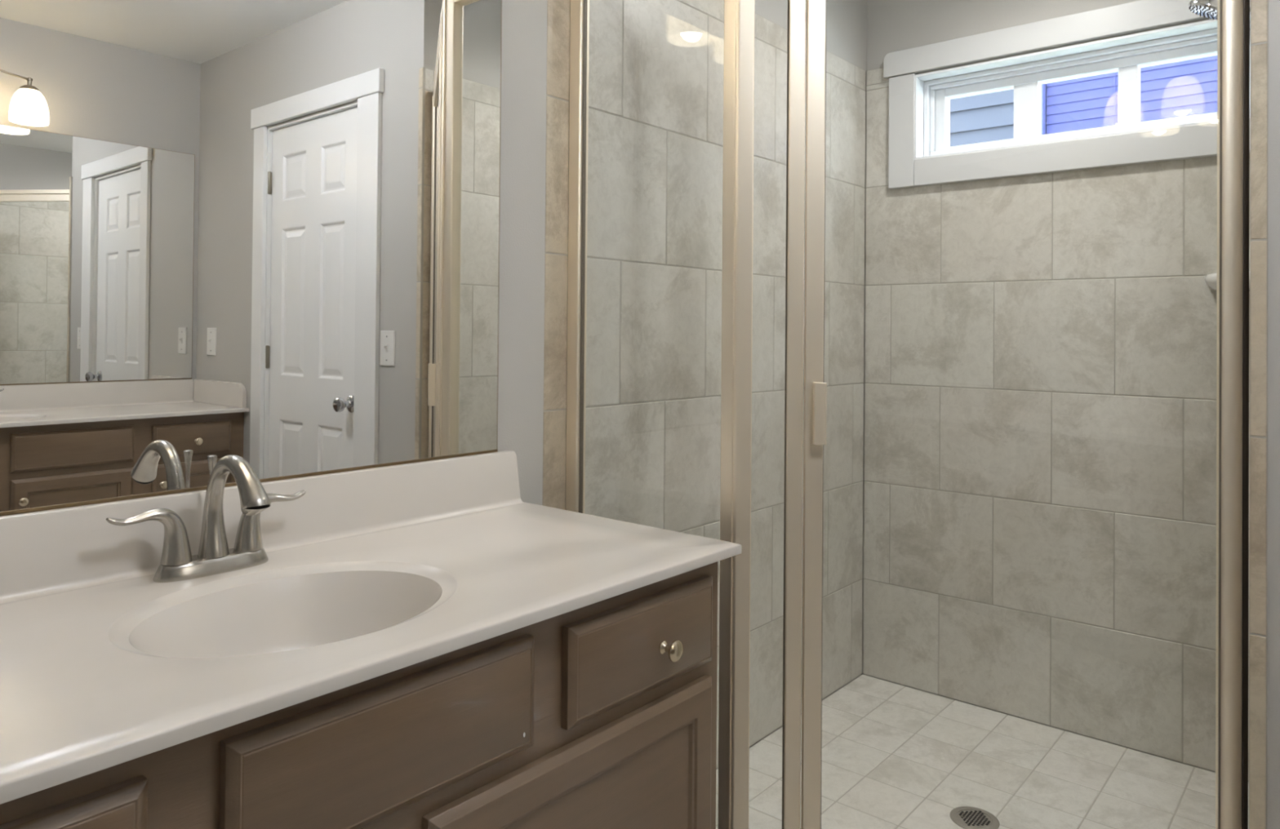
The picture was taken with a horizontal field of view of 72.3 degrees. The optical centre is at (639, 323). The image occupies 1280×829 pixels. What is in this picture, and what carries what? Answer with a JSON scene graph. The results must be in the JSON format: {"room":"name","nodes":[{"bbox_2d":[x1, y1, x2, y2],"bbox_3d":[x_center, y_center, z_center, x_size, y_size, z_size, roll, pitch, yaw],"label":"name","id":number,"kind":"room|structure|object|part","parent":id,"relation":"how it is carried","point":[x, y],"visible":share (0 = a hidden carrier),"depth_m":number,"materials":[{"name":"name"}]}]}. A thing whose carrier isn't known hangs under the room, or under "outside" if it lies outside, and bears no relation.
{"room":"bathroom","nodes":[
{"label":"bathroom","id":0,"kind":"room"},
{"bbox_2d":[715,675,861,769],"bbox_3d":[-0.700,-0.024,1.342,0.120,2.420,4.750,0,-1,40],"label":"wall","id":1,"kind":"structure","parent":0,"point":[860,675],"depth_m":2.58,"materials":[{"name":"grey tile"}]},
{"bbox_2d":[0,0,502,515],"bbox_3d":[-0.741,-0.264,1.177,0.008,1.015,1.440,0,-1,40],"label":"wall mirror","id":2,"kind":"object","parent":1,"relation":"attached to","point":[265,233],"visible":1,"depth_m":1.33,"materials":[{"name":"silver mirror"}]},
{"bbox_2d":[497,0,866,505],"bbox_3d":[-0.676,-0.039,1.269,0.010,2.390,4.469,0,-1,40],"label":"wall","id":3,"kind":"structure","parent":1,"relation":"attached to","point":[524,22],"depth_m":1.79,"materials":[{"name":"grey paint"}]},
{"bbox_2d":[542,0,866,768],"bbox_3d":[0.275,0.153,2.399,0.010,2.044,1.491,0,-1,40],"label":"wall tile","id":4,"kind":"structure","parent":1,"relation":"attached to","point":[655,140],"depth_m":2.22,"materials":[{"name":"tile"}]},
{"bbox_2d":[861,0,1215,773],"bbox_3d":[1.255,0.005,2.649,1.185,2.420,0.131,0,-1,40],"label":"wall","id":5,"kind":"structure","parent":0,"point":[892,25],"depth_m":2.82,"materials":[{"name":"grey"}]},
{"bbox_2d":[862,10,1250,782],"bbox_3d":[1.208,0.163,2.594,1.164,2.044,0.010,0,-1,40],"label":"wall tile","id":6,"kind":"structure","parent":5,"relation":"attached to","point":[1040,466],"depth_m":2.58,"materials":[{"name":"tile"}]},
{"bbox_2d":[1204,270,1249,291],"bbox_3d":[1.519,-0.107,2.206,0.187,0.046,0.187,0,-1,40],"label":"soap dish","id":7,"kind":"object","parent":6,"relation":"attached to","point":[1211,279],"visible":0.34,"depth_m":2.26,"materials":[{"name":"white ceramic"}]},
{"bbox_2d":[883,0,1250,189],"bbox_3d":[1.275,-0.670,2.617,1.090,0.450,0.162,0,-1,40],"label":"window","id":8,"kind":"structure","parent":5,"relation":"in","point":[920,153],"depth_m":2.62,"materials":[{"name":"white paint"}]},
{"bbox_3d":[1.236,-0.856,2.570,1.090,0.080,0.035,0,-1,40],"label":"head casing","id":9,"kind":"part","parent":8,"relation":"part of","materials":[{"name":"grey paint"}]},
{"bbox_3d":[1.242,-0.629,2.565,1.073,0.368,0.029,0,-1,40],"label":"casing","id":10,"kind":"part","parent":8,"relation":"part of","materials":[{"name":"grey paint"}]},
{"bbox_3d":[1.311,-0.667,2.633,0.845,0.204,0.044,0,-1,40],"label":"sash","id":11,"kind":"part","parent":8,"relation":"part of","materials":[{"name":"white plastic"}]},
{"bbox_3d":[1.305,-0.667,2.626,0.901,0.260,0.080,0,-1,40],"label":"frame","id":12,"kind":"part","parent":8,"relation":"part of","materials":[{"name":"white plastic"}]},
{"bbox_2d":[1046,55,1217,133],"bbox_3d":[2.988,-1.186,4.356,1.825,1.344,0.057,0,-1,40],"label":"siding","id":13,"kind":"object","parent":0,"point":[1188,87],"depth_m":4.61,"materials":[{"name":"blue"}]},
{"bbox_2d":[1266,0,1279,828],"bbox_3d":[2.060,0.000,1.337,1.738,2.420,1.100,0,-1,40],"label":"wall","id":14,"kind":"structure","parent":0,"point":[1273,136],"depth_m":1.46,"materials":[{"name":"grey paint"}]},
{"bbox_2d":[1248,0,1268,828],"bbox_3d":[1.038,0.151,1.470,0.024,2.044,0.010,0,-1,40],"label":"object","id":15,"kind":"structure","parent":14,"relation":"attached to","point":[1258,535],"depth_m":1.47,"materials":[{"name":"tile"}]},
{"bbox_3d":[1.344,0.157,1.844,0.010,2.044,0.962,0,-1,40],"label":"wall tile","id":16,"kind":"structure","parent":14,"relation":"attached to","visible":0},
{"bbox_2d":[1187,0,1217,20],"bbox_3d":[1.291,-0.730,1.913,0.160,0.118,0.084,0,-1,40],"label":"showerhead","id":17,"kind":"object","parent":16,"relation":"attached to","point":[1206,8],"visible":0.74,"depth_m":1.93,"materials":[{"name":"silver metal"}]},
{"bbox_3d":[0.483,1.227,0.292,3.043,0.080,4.700,0,-1,40],"label":"floor","id":18,"kind":"structure","parent":0,"visible":0},
{"bbox_2d":[715,674,1248,828],"bbox_3d":[0.739,1.180,2.038,1.165,0.010,1.419,0,-1,40],"label":"floor shower tile","id":19,"kind":"structure","parent":18,"relation":"on","point":[894,756],"depth_m":2.29,"materials":[{"name":"tile"}]},
{"bbox_2d":[950,806,999,828],"bbox_3d":[0.793,1.174,2.075,0.110,0.004,0.110,0,-1,40],"label":"floor drain","id":20,"kind":"object","parent":19,"relation":"on","point":[965,817],"visible":1,"depth_m":2.07,"materials":[{"name":"silver metal"}]},
{"bbox_3d":[0.443,1.125,1.686,1.162,0.090,0.578,0,-1,40],"label":"trim","id":21,"kind":"structure","parent":19,"relation":"on","visible":0},
{"bbox_2d":[565,0,1249,828],"bbox_3d":[0.426,0.136,1.620,1.263,1.884,0.208,0,-1,16],"label":"shower door frame","id":22,"kind":"structure","parent":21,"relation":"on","point":[739,15],"depth_m":1.58,"materials":[{"name":"silver metal"}]},
{"bbox_3d":[0.181,0.134,1.605,0.059,1.884,0.039,0,-1,40],"label":"corner post","id":23,"kind":"part","parent":22,"relation":"part of","materials":[{"name":"silver metal"}]},
{"bbox_2d":[800,0,1243,828],"bbox_3d":[0.669,0.141,1.541,0.748,1.832,0.044,0,-1,5],"label":"shower door","id":24,"kind":"structure","parent":22,"relation":"attached to","point":[1229,12],"depth_m":1.52,"materials":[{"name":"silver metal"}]},
{"bbox_3d":[0.317,0.160,1.557,0.027,0.110,0.017,0,-1,40],"label":"pull handle","id":25,"kind":"part","parent":24,"relation":"part of","materials":[{"name":"silver metal"}]},
{"bbox_3d":[0.119,1.166,-0.054,2.913,0.031,3.500,0,-1,40],"label":"floor","id":26,"kind":"structure","parent":18,"relation":"on","visible":0},
{"bbox_2d":[0,561,717,828],"bbox_3d":[-0.523,0.760,1.016,0.547,0.790,1.479,0,-1,40],"label":"vanity cabinet","id":27,"kind":"object","parent":26,"relation":"on","point":[602,714],"visible":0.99,"depth_m":1.05,"materials":[{"name":"brown wood"}]},
{"bbox_3d":[-0.534,0.462,0.639,0.019,0.135,0.322,0,-1,40],"label":"drawer","id":28,"kind":"part","parent":27,"relation":"part of","materials":[{"name":"brown wood"}]},
{"bbox_2d":[0,450,741,804],"bbox_3d":[-0.524,0.365,1.022,0.540,0.242,1.497,0,-1,40],"label":"countertop","id":29,"kind":"structure","parent":27,"relation":"on","point":[368,574],"depth_m":1.16,"materials":[{"name":"stone"}]},
{"bbox_2d":[106,454,306,582],"bbox_3d":[-0.598,0.265,1.240,0.204,0.168,0.204,1,-1,-3],"label":"faucet","id":30,"kind":"object","parent":29,"relation":"on","point":[214,557],"visible":1,"depth_m":1.21,"materials":[{"name":"silver metal"}]},
{"bbox_3d":[-0.657,0.288,1.175,0.039,0.077,0.107,0,-1,40],"label":"lever handle","id":31,"kind":"part","parent":30,"relation":"part of","materials":[{"name":"silver metal"}]},
{"bbox_3d":[-0.604,0.339,1.239,0.052,0.022,0.157,0,-1,40],"label":"plate","id":32,"kind":"part","parent":30,"relation":"part of","materials":[{"name":"silver metal"}]},
{"bbox_3d":[-0.617,0.260,1.261,0.013,0.140,0.013,0,-1,40],"label":"lift rod","id":33,"kind":"part","parent":30,"relation":"part of","materials":[{"name":"silver metal"}]},
{"bbox_3d":[-0.557,0.255,1.201,0.161,0.147,0.041,0,-1,40],"label":"spout","id":34,"kind":"part","parent":30,"relation":"part of","materials":[{"name":"silver metal"}]},
{"bbox_3d":[-0.549,0.291,1.304,0.039,0.077,0.107,0,-1,40],"label":"lever handle","id":35,"kind":"part","parent":30,"relation":"part of","materials":[{"name":"silver metal"}]},
{"bbox_2d":[0,450,523,604],"bbox_3d":[-0.721,0.296,1.185,0.029,0.105,1.490,0,-1,40],"label":"backsplash","id":36,"kind":"structure","parent":29,"relation":"attached to","point":[59,550],"depth_m":1.35,"materials":[{"name":"stone"}]},
{"bbox_2d":[128,570,442,658],"bbox_3d":[-0.429,0.423,1.102,0.297,0.129,0.379,0,-1,40],"label":"sink basin","id":37,"kind":"object","parent":29,"relation":"in","point":[274,614],"depth_m":1.21,"materials":[{"name":"white ceramic"}]},
{"bbox_3d":[-0.262,0.463,0.963,0.019,0.139,0.389,0,-1,40],"label":"false drawer","id":38,"kind":"part","parent":27,"relation":"part of","materials":[{"name":"brown wood"}]},
{"bbox_3d":[-0.065,0.800,1.196,0.020,0.472,0.549,0,-1,40],"label":"cabinet door","id":39,"kind":"part","parent":27,"relation":"part of","materials":[{"name":"brown wood"}]},
{"bbox_3d":[0.009,0.472,1.283,0.019,0.135,0.328,0,-1,40],"label":"drawer","id":40,"kind":"part","parent":27,"relation":"part of","materials":[{"name":"brown wood"}]},
{"bbox_3d":[0.045,0.480,1.289,0.030,0.030,0.030,0,-1,40],"label":"knob","id":41,"kind":"part","parent":27,"relation":"part of","materials":[{"name":"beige metal"}]},
{"bbox_3d":[3.392,1.793,6.868,13.000,0.100,9.080,0,-1,40],"label":"ground","id":42,"kind":"structure","parent":0,"visible":0},
{"bbox_2d":[949,55,1217,146],"bbox_3d":[1.972,-0.950,5.180,10.000,4.125,0.100,0,-1,40],"label":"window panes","id":43,"kind":"object","parent":42,"relation":"on","point":[1188,87],"visible":0.06,"depth_m":4.77,"materials":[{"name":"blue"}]}
]}

